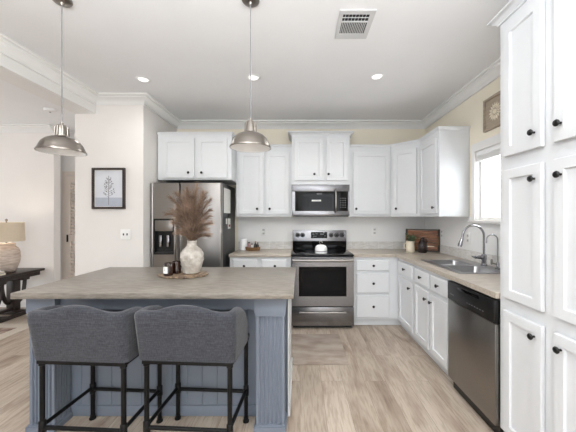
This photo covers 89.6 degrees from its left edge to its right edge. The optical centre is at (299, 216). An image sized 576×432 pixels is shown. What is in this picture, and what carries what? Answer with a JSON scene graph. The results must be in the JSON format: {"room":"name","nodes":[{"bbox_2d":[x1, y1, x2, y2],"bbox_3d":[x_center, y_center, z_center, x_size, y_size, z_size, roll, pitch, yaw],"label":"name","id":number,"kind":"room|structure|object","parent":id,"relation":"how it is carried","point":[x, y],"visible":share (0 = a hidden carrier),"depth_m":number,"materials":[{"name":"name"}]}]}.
{"room":"kitchen","nodes":[
{"label":"kitchen","id":0,"kind":"room"},
{"bbox_2d":[0,128,59,300],"bbox_3d":[-5.487,-0.009,4.510,3.425,2.778,0.120,0,0,0],"label":"wall","id":1,"kind":"structure","parent":0,"point":[29,177],"depth_m":4.45,"materials":[{"name":"white paint"}]},
{"bbox_2d":[0,301,25,306],"bbox_3d":[-5.488,1.334,4.442,3.424,0.090,0.014,0,0,0],"label":"baseboard","id":2,"kind":"structure","parent":1,"relation":"attached to","point":[23,303],"depth_m":4.43,"materials":[{"name":"white paint"}]},
{"bbox_2d":[0,124,53,132],"bbox_3d":[-5.487,-1.344,4.402,3.425,0.106,0.094,0,0,0],"label":"trim","id":3,"kind":"structure","parent":1,"relation":"attached to","point":[4,128],"depth_m":4.40,"materials":[{"name":"white paint"}]},
{"bbox_2d":[60,133,74,279],"bbox_3d":[-3.450,-0.009,4.860,2.300,2.778,0.120,0,0,0],"label":"wall","id":4,"kind":"structure","parent":0,"point":[67,163],"depth_m":4.80,"materials":[{"name":"white paint"}]},
{"bbox_2d":[62,172,74,278],"bbox_3d":[-3.460,0.315,4.777,0.920,2.129,0.045,0,0,0],"label":"door","id":5,"kind":"structure","parent":4,"relation":"in","point":[67,237],"depth_m":4.76,"materials":[{"name":"beige paint"}]},
{"bbox_2d":[75,105,176,275],"bbox_3d":[-2.205,-0.009,3.865,0.790,2.778,1.030,0,0,0],"label":"wall","id":6,"kind":"structure","parent":0,"point":[116,136],"depth_m":3.35,"materials":[{"name":"white paint"}]},
{"bbox_2d":[0,53,95,113],"bbox_3d":[-2.480,-1.296,0.374,0.240,0.202,5.949,0,0,0],"label":"ceiling beam","id":7,"kind":"structure","parent":6,"relation":"attached to","point":[12,72],"depth_m":2.72,"materials":[{"name":"white paint"}]},
{"bbox_2d":[91,168,125,208],"bbox_3d":[-2.200,-0.328,3.334,0.376,0.472,0.027,0,0,0],"label":"framed print","id":8,"kind":"object","parent":6,"relation":"attached to","point":[108,185],"visible":1,"depth_m":3.33,"materials":[{"name":"paper"}]},
{"bbox_2d":[121,229,130,238],"bbox_3d":[-2.012,0.200,3.341,0.115,0.118,0.013,0,0,0],"label":"light switch","id":9,"kind":"object","parent":6,"relation":"attached to","point":[125,233],"visible":1,"depth_m":3.34,"materials":[{"name":"white plastic"}]},
{"bbox_2d":[0,32,499,128],"bbox_3d":[-0.260,-1.344,0.830,4.198,0.106,6.859,0,0,0],"label":"trim","id":10,"kind":"structure","parent":6,"relation":"attached to","point":[9,47],"depth_m":3.39,"materials":[{"name":"white paint"}]},
{"bbox_2d":[0,307,504,431],"bbox_3d":[-2.575,1.420,1.200,9.250,0.080,7.600,0,0,0],"label":"floor","id":11,"kind":"structure","parent":0,"point":[389,383],"depth_m":2.25,"materials":[{"name":"brown wood"}]},
{"bbox_2d":[0,324,28,339],"bbox_3d":[-4.360,1.374,2.565,2.000,0.010,2.330,0,0,0],"label":"area rug","id":12,"kind":"object","parent":11,"relation":"on","point":[6,330],"visible":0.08,"depth_m":3.53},
{"bbox_2d":[0,268,44,322],"bbox_3d":[-4.090,1.069,3.975,0.560,0.619,0.720,0,0,0],"label":"trestle table","id":13,"kind":"object","parent":11,"relation":"on","point":[12,280],"visible":0.84,"depth_m":4.09,"materials":[{"name":"brown wood"}]},
{"bbox_2d":[0,219,25,272],"bbox_3d":[-4.050,0.392,4.000,0.384,0.735,0.384,0,0,0],"label":"table lamp","id":14,"kind":"object","parent":13,"relation":"on","point":[10,254],"visible":1,"depth_m":3.93,"materials":[{"name":"ceramic"}]},
{"bbox_2d":[26,305,162,431],"bbox_3d":[-1.194,0.926,1.764,0.558,0.905,0.458,0,0,3],"label":"counter stool","id":15,"kind":"object","parent":11,"relation":"on","point":[84,335],"visible":0.89,"depth_m":1.57,"materials":[{"name":"grey fabric"}]},
{"bbox_2d":[25,299,292,431],"bbox_3d":[-0.912,0.942,2.257,1.688,0.874,0.806,0,0,0],"label":"kitchen island","id":16,"kind":"object","parent":11,"relation":"on","point":[270,362],"visible":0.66,"depth_m":1.96,"materials":[{"name":"blue wood"}]},
{"bbox_2d":[10,267,295,298],"bbox_3d":[-0.907,0.485,2.237,1.735,0.038,0.925,0,0,0],"label":"island countertop","id":17,"kind":"structure","parent":16,"relation":"on","point":[110,282],"depth_m":1.97,"materials":[{"name":"beige laminate"}]},
{"bbox_2d":[157,270,208,278],"bbox_3d":[-0.926,0.456,2.308,0.380,0.019,0.272,0,0,10],"label":"tray","id":18,"kind":"object","parent":17,"relation":"on","point":[181,275],"visible":0.71,"depth_m":2.22,"materials":[{"name":"beige wood"}]},
{"bbox_2d":[163,262,172,275],"bbox_3d":[-1.010,0.399,2.225,0.071,0.094,0.072,0,0,0],"label":"candle jar","id":19,"kind":"object","parent":18,"relation":"on","point":[168,266],"visible":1,"depth_m":2.20,"materials":[{"name":"orange glass"}]},
{"bbox_2d":[172,261,180,273],"bbox_3d":[-0.984,0.399,2.310,0.071,0.094,0.071,0,0,0],"label":"candle jar","id":20,"kind":"object","parent":18,"relation":"on","point":[176,264],"visible":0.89,"depth_m":2.28,"materials":[{"name":"orange glass"}]},
{"bbox_2d":[180,240,203,273],"bbox_3d":[-0.866,0.318,2.329,0.190,0.257,0.186,0,0,0],"label":"vase","id":21,"kind":"object","parent":18,"relation":"on","point":[191,256],"visible":0.98,"depth_m":2.27,"materials":[{"name":"ceramic"}]},
{"bbox_2d":[163,181,215,240],"bbox_3d":[-0.882,-0.039,2.310,0.423,0.532,0.318,0,0,-25],"label":"bunch","id":22,"kind":"object","parent":21,"relation":"in","point":[191,216],"visible":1,"depth_m":2.30,"materials":[{"name":"brown plant"}]},
{"bbox_2d":[134,305,249,431],"bbox_3d":[-0.611,0.926,1.764,0.558,0.905,0.458,0,0,3],"label":"counter stool","id":23,"kind":"object","parent":11,"relation":"on","point":[177,335],"visible":1,"depth_m":1.57,"materials":[{"name":"grey fabric"}]},
{"bbox_2d":[151,183,234,266],"bbox_3d":[-1.372,0.477,3.818,0.858,1.795,0.803,0,0,0],"label":"refrigerator","id":24,"kind":"object","parent":11,"relation":"on","point":[165,247],"visible":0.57,"depth_m":3.48,"materials":[{"name":"silver metal"}]},
{"bbox_2d":[224,188,229,212],"bbox_3d":[-0.943,-0.207,3.765,0.002,0.315,0.330,0,0,0],"label":"wall calendar","id":25,"kind":"object","parent":24,"relation":"attached to","point":[226,191],"visible":1,"depth_m":3.72,"materials":[{"name":"paper"}]},
{"bbox_2d":[230,256,291,266],"bbox_3d":[-0.499,0.942,3.927,0.772,0.874,0.656,0,0,0],"label":"base cabinet","id":26,"kind":"object","parent":11,"relation":"on","point":[234,261],"visible":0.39,"depth_m":3.63,"materials":[{"name":"white paint"}]},
{"bbox_2d":[229,249,291,256],"bbox_3d":[-0.503,0.484,3.938,0.778,0.037,0.619,0,0,0],"label":"countertop","id":27,"kind":"structure","parent":26,"relation":"on","point":[262,252],"depth_m":3.70,"materials":[{"name":"beige stone"}]},
{"bbox_2d":[240,239,246,249],"bbox_3d":[-0.795,0.387,4.090,0.102,0.158,0.102,0,0,0],"label":"canister","id":28,"kind":"object","parent":27,"relation":"on","point":[243,242],"visible":0.93,"depth_m":4.04,"materials":[{"name":"white ceramic"}]},
{"bbox_2d":[245,246,259,250],"bbox_3d":[-0.655,0.441,4.030,0.216,0.050,0.146,0,0,0],"label":"tray","id":29,"kind":"object","parent":27,"relation":"on","point":[253,248],"visible":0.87,"depth_m":3.97,"materials":[{"name":"brown wood"}]},
{"bbox_2d":[291,334,348,364],"bbox_3d":[0.077,1.375,3.050,0.755,0.008,0.700,0,0,0],"label":"kitchen mat","id":30,"kind":"object","parent":11,"relation":"on","point":[306,349],"visible":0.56,"depth_m":2.98,"materials":[{"name":"beige fabric"}]},
{"bbox_2d":[291,230,353,327],"bbox_3d":[0.280,0.784,3.856,0.773,1.188,0.729,0,0,0],"label":"range","id":31,"kind":"object","parent":11,"relation":"on","point":[324,283],"visible":0.98,"depth_m":3.56,"materials":[{"name":"silver metal"}]},
{"bbox_2d":[315,241,326,253],"bbox_3d":[0.268,0.382,3.700,0.158,0.158,0.158,0,0,0],"label":"kettle","id":32,"kind":"object","parent":31,"relation":"on","point":[319,249],"visible":1,"depth_m":3.64,"materials":[{"name":"white ceramic"}]},
{"bbox_2d":[291,249,353,255],"bbox_3d":[0.278,0.472,3.852,0.770,0.021,0.606,0,0,0],"label":"cooktop","id":33,"kind":"object","parent":31,"relation":"in","point":[295,252],"depth_m":3.77,"materials":[{"name":"black glass"}]},
{"bbox_2d":[353,257,400,324],"bbox_3d":[0.978,0.942,3.927,0.612,0.874,0.656,0,0,0],"label":"base cabinet","id":34,"kind":"object","parent":11,"relation":"on","point":[375,278],"visible":0.94,"depth_m":3.63,"materials":[{"name":"white paint"}]},
{"bbox_2d":[398,258,419,344],"bbox_3d":[1.506,0.942,3.403,0.654,0.874,0.602,0,0,0],"label":"base cabinet","id":35,"kind":"object","parent":11,"relation":"on","point":[406,270],"visible":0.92,"depth_m":3.33,"materials":[{"name":"white paint"}]},
{"bbox_2d":[414,264,454,381],"bbox_3d":[1.506,0.942,2.734,0.654,0.874,0.732,0,0,0],"label":"base cabinet","id":36,"kind":"object","parent":11,"relation":"on","point":[431,298],"visible":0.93,"depth_m":2.67,"materials":[{"name":"white paint"}]},
{"bbox_2d":[346,249,499,298],"bbox_3d":[1.248,0.484,3.017,1.157,0.037,2.460,0,0,0],"label":"countertop","id":37,"kind":"structure","parent":36,"relation":"on","point":[488,284],"depth_m":2.73,"materials":[{"name":"beige laminate"}]},
{"bbox_2d":[403,240,414,252],"bbox_3d":[1.454,0.391,3.850,0.131,0.150,0.112,0,0,36],"label":"pitcher","id":38,"kind":"object","parent":37,"relation":"on","point":[410,246],"visible":0.94,"depth_m":3.80,"materials":[{"name":"beige ceramic"}]},
{"bbox_2d":[405,233,417,243],"bbox_3d":[1.472,0.327,3.831,0.162,0.237,0.155,0,0,-36],"label":"leafy sprig","id":39,"kind":"object","parent":38,"relation":"in","point":[412,237],"visible":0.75,"depth_m":3.81,"materials":[{"name":"green plant"}]},
{"bbox_2d":[405,229,439,251],"bbox_3d":[1.645,0.310,3.902,0.430,0.297,0.066,0,0,31],"label":"serving board","id":40,"kind":"object","parent":37,"relation":"on","point":[433,235],"visible":0.68,"depth_m":3.86,"materials":[{"name":"brown wood"}]},
{"bbox_2d":[418,237,426,252],"bbox_3d":[1.593,0.365,3.765,0.125,0.200,0.120,0,0,0],"label":"jug","id":41,"kind":"object","parent":37,"relation":"on","point":[422,245],"visible":0.99,"depth_m":3.72,"materials":[{"name":"brown ceramic"}]},
{"bbox_2d":[422,260,499,273],"bbox_3d":[1.545,0.550,2.755,0.490,0.180,0.770,0,0,0],"label":"sink","id":42,"kind":"object","parent":37,"relation":"in","point":[461,266],"visible":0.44,"depth_m":2.73,"materials":[{"name":"metal"}]},
{"bbox_2d":[429,260,470,264],"bbox_3d":[1.515,0.551,2.938,0.316,0.178,0.330,0,0,0],"label":"basin","id":43,"kind":"object","parent":42,"relation":"in","point":[457,262],"depth_m":3.10,"materials":[{"name":"silver metal"}]},
{"bbox_2d":[446,266,495,271],"bbox_3d":[1.515,0.551,2.572,0.316,0.178,0.330,0,0,0],"label":"basin","id":44,"kind":"object","parent":42,"relation":"in","point":[457,268],"depth_m":2.73,"materials":[{"name":"silver metal"}]},
{"bbox_2d":[458,224,486,265],"bbox_3d":[1.626,0.265,2.735,0.274,0.389,0.056,0,0,0],"label":"kitchen faucet","id":45,"kind":"object","parent":37,"relation":"on","point":[483,257],"visible":1,"depth_m":2.73,"materials":[{"name":"silver metal"}]},
{"bbox_2d":[486,234,499,269],"bbox_3d":[1.697,0.304,2.550,0.125,0.310,0.040,0,0,0],"label":"filter faucet","id":46,"kind":"object","parent":37,"relation":"on","point":[497,263],"visible":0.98,"depth_m":2.54,"materials":[{"name":"silver metal"}]},
{"bbox_2d":[448,280,503,431],"bbox_3d":[1.500,0.945,2.076,0.610,0.866,0.572,0,0,0],"label":"dishwasher","id":47,"kind":"object","parent":11,"relation":"on","point":[473,315],"visible":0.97,"depth_m":2.00,"materials":[{"name":"silver metal"}]},
{"bbox_2d":[487,0,575,431],"bbox_3d":[1.505,0.082,1.438,0.662,2.594,0.785,0,0,0],"label":"pantry cabinet","id":48,"kind":"object","parent":11,"relation":"on","point":[538,37],"visible":1,"depth_m":1.47,"materials":[{"name":"white paint"}]},
{"bbox_2d":[0,0,509,132],"bbox_3d":[-2.575,-1.438,1.200,9.250,0.080,7.600,0,0,0],"label":"ceiling","id":49,"kind":"structure","parent":0,"point":[194,54],"depth_m":2.46,"materials":[{"name":"white paint"}]},
{"bbox_2d":[43,107,56,112],"bbox_3d":[-3.240,-1.376,3.760,0.140,0.042,0.140,0,0,0],"label":"smoke detector","id":50,"kind":"object","parent":49,"relation":"attached to","point":[46,109],"visible":1,"depth_m":3.73,"materials":[{"name":"white plastic"}]},
{"bbox_2d":[34,0,86,155],"bbox_3d":[-1.527,-0.906,1.860,0.264,0.982,0.264,0,0,0],"label":"pendant lamp","id":51,"kind":"object","parent":49,"relation":"hanging from","point":[61,143],"visible":1,"depth_m":1.84,"materials":[{"name":"silver metal"}]},
{"bbox_2d":[135,76,150,82],"bbox_3d":[-1.590,-1.393,2.940,0.144,0.008,0.144,0,0,0],"label":"recessed light","id":52,"kind":"object","parent":49,"relation":"in","point":[143,79],"visible":1,"depth_m":2.93,"materials":[{"name":"white ceramic"}]},
{"bbox_2d":[229,0,270,152],"bbox_3d":[-0.317,-0.919,1.860,0.264,0.956,0.264,0,0,0],"label":"pendant lamp","id":53,"kind":"object","parent":49,"relation":"hanging from","point":[249,140],"visible":1,"depth_m":1.85,"materials":[{"name":"silver metal"}]},
{"bbox_2d":[246,74,260,80],"bbox_3d":[-0.467,-1.393,2.900,0.144,0.008,0.144,0,0,0],"label":"recessed light","id":54,"kind":"object","parent":49,"relation":"in","point":[254,77],"visible":0.91,"depth_m":2.89,"materials":[{"name":"white ceramic"}]},
{"bbox_2d":[335,9,376,38],"bbox_3d":[0.392,-1.393,2.105,0.246,0.009,0.310,0,0,0],"label":"ceiling vent","id":55,"kind":"object","parent":49,"relation":"in","point":[352,23],"visible":1,"depth_m":2.08,"materials":[{"name":"grey metal"}]},
{"bbox_2d":[370,73,384,79],"bbox_3d":[0.765,-1.393,2.880,0.144,0.008,0.144,0,0,0],"label":"recessed light","id":56,"kind":"object","parent":49,"relation":"in","point":[377,76],"visible":1,"depth_m":2.87,"materials":[{"name":"white ceramic"}]},
{"bbox_2d":[177,129,424,250],"bbox_3d":[0.074,-0.009,4.320,3.772,2.778,0.120,0,0,0],"label":"wall","id":57,"kind":"structure","parent":0,"point":[274,136],"depth_m":4.26,"materials":[{"name":"beige paint"}]},
{"bbox_2d":[157,132,235,184],"bbox_3d":[-1.319,-0.769,3.930,0.952,0.598,0.650,0,0,0],"label":"upper cabinet","id":58,"kind":"object","parent":57,"relation":"attached to","point":[183,157],"visible":0.98,"depth_m":3.65,"materials":[{"name":"white paint"}]},
{"bbox_2d":[261,228,265,235],"bbox_3d":[-0.535,0.215,4.250,0.078,0.118,0.008,0,0,0],"label":"wall outlet","id":59,"kind":"object","parent":57,"relation":"attached to","point":[263,230],"visible":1,"depth_m":4.25,"materials":[{"name":"white plastic"}]},
{"bbox_2d":[236,144,291,216],"bbox_3d":[-0.487,-0.491,4.065,0.750,0.973,0.380,0,0,0],"label":"upper cabinet","id":60,"kind":"object","parent":57,"relation":"attached to","point":[263,179],"visible":0.96,"depth_m":3.92,"materials":[{"name":"white paint"}]},
{"bbox_2d":[288,131,353,184],"bbox_3d":[0.277,-0.784,4.035,0.874,0.699,0.440,0,0,0],"label":"upper cabinet","id":61,"kind":"object","parent":57,"relation":"attached to","point":[318,157],"visible":0.99,"depth_m":3.86,"materials":[{"name":"white paint"}]},
{"bbox_2d":[292,185,349,216],"bbox_3d":[0.277,-0.218,4.025,0.766,0.427,0.450,0,0,0],"label":"microwave","id":62,"kind":"object","parent":61,"relation":"attached to","point":[307,200],"visible":1,"depth_m":3.86,"materials":[{"name":"silver metal"}]},
{"bbox_2d":[238,217,499,255],"bbox_3d":[0.467,0.178,3.025,2.744,0.364,2.470,0,0,0],"label":"backsplash","id":63,"kind":"structure","parent":57,"relation":"attached to","point":[249,228],"depth_m":4.26,"materials":[{"name":"white tile"}]},
{"bbox_2d":[238,242,499,266],"bbox_3d":[0.467,0.412,3.025,2.744,0.105,2.469,0,0,0],"label":"backsplash","id":64,"kind":"structure","parent":57,"relation":"attached to","point":[453,251],"depth_m":4.25,"materials":[{"name":"stone"}]},
{"bbox_2d":[348,144,390,216],"bbox_3d":[0.947,-0.491,4.065,0.562,0.973,0.380,0,0,0],"label":"upper cabinet","id":65,"kind":"object","parent":57,"relation":"attached to","point":[370,164],"visible":0.98,"depth_m":3.92,"materials":[{"name":"white paint"}]},
{"bbox_2d":[372,227,376,234],"bbox_3d":[1.092,0.210,4.250,0.086,0.118,0.008,0,0,0],"label":"wall outlet","id":66,"kind":"object","parent":57,"relation":"attached to","point":[374,229],"visible":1,"depth_m":4.25,"materials":[{"name":"white plastic"}]},
{"bbox_2d":[390,139,419,216],"bbox_3d":[1.528,-0.491,3.947,0.617,0.973,0.618,0,0,0],"label":"upper cabinet","id":67,"kind":"object","parent":57,"relation":"attached to","point":[404,155],"visible":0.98,"depth_m":3.77,"materials":[{"name":"white paint"}]},
{"bbox_2d":[425,77,499,266],"bbox_3d":[1.900,-0.009,0.830,0.120,2.778,6.860,0,0,0],"label":"wall","id":68,"kind":"structure","parent":0,"point":[470,112],"depth_m":3.09,"materials":[{"name":"beige paint"}]},
{"bbox_2d":[440,229,443,237],"bbox_3d":[1.830,0.215,3.740,0.008,0.118,0.078,0,0,0],"label":"wall outlet","id":69,"kind":"object","parent":68,"relation":"attached to","point":[441,230],"visible":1,"depth_m":3.73,"materials":[{"name":"white plastic"}]},
{"bbox_2d":[419,126,470,216],"bbox_3d":[1.646,-0.491,3.385,0.380,0.973,0.525,0,0,0],"label":"upper cabinet","id":70,"kind":"object","parent":68,"relation":"attached to","point":[443,151],"visible":1,"depth_m":3.14,"materials":[{"name":"white paint"}]},
{"bbox_2d":[466,233,469,243],"bbox_3d":[1.830,0.230,3.160,0.008,0.118,0.078,0,0,0],"label":"wall outlet","id":71,"kind":"object","parent":68,"relation":"attached to","point":[467,234],"visible":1,"depth_m":3.15,"materials":[{"name":"white plastic"}]},
{"bbox_2d":[468,133,499,223],"bbox_3d":[1.877,-0.351,2.695,0.164,0.828,0.820,0,0,0],"label":"window","id":72,"kind":"structure","parent":68,"relation":"in","point":[485,175],"depth_m":2.93,"materials":[{"name":"white glass"}]},
{"bbox_2d":[476,144,499,161],"bbox_3d":[1.844,-0.371,2.695,0.048,0.600,0.646,0,0,0],"label":"window blind","id":73,"kind":"object","parent":72,"relation":"attached to","point":[494,151],"visible":0.32,"depth_m":2.82,"materials":[{"name":"white fabric"}]},
{"bbox_2d":[483,91,499,132],"bbox_3d":[1.825,-0.990,2.715,0.027,0.310,0.310,0,0,0],"label":"carved plaque","id":74,"kind":"object","parent":68,"relation":"attached to","point":[491,105],"visible":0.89,"depth_m":2.76,"materials":[{"name":"beige ceramic"}]},
{"bbox_2d":[489,103,499,120],"bbox_3d":[1.819,-0.990,2.715,0.010,0.176,0.176,0,0,0],"label":"flower","id":75,"kind":"object","parent":74,"relation":"on","point":[494,108],"depth_m":2.71,"materials":[{"name":"beige ceramic"}]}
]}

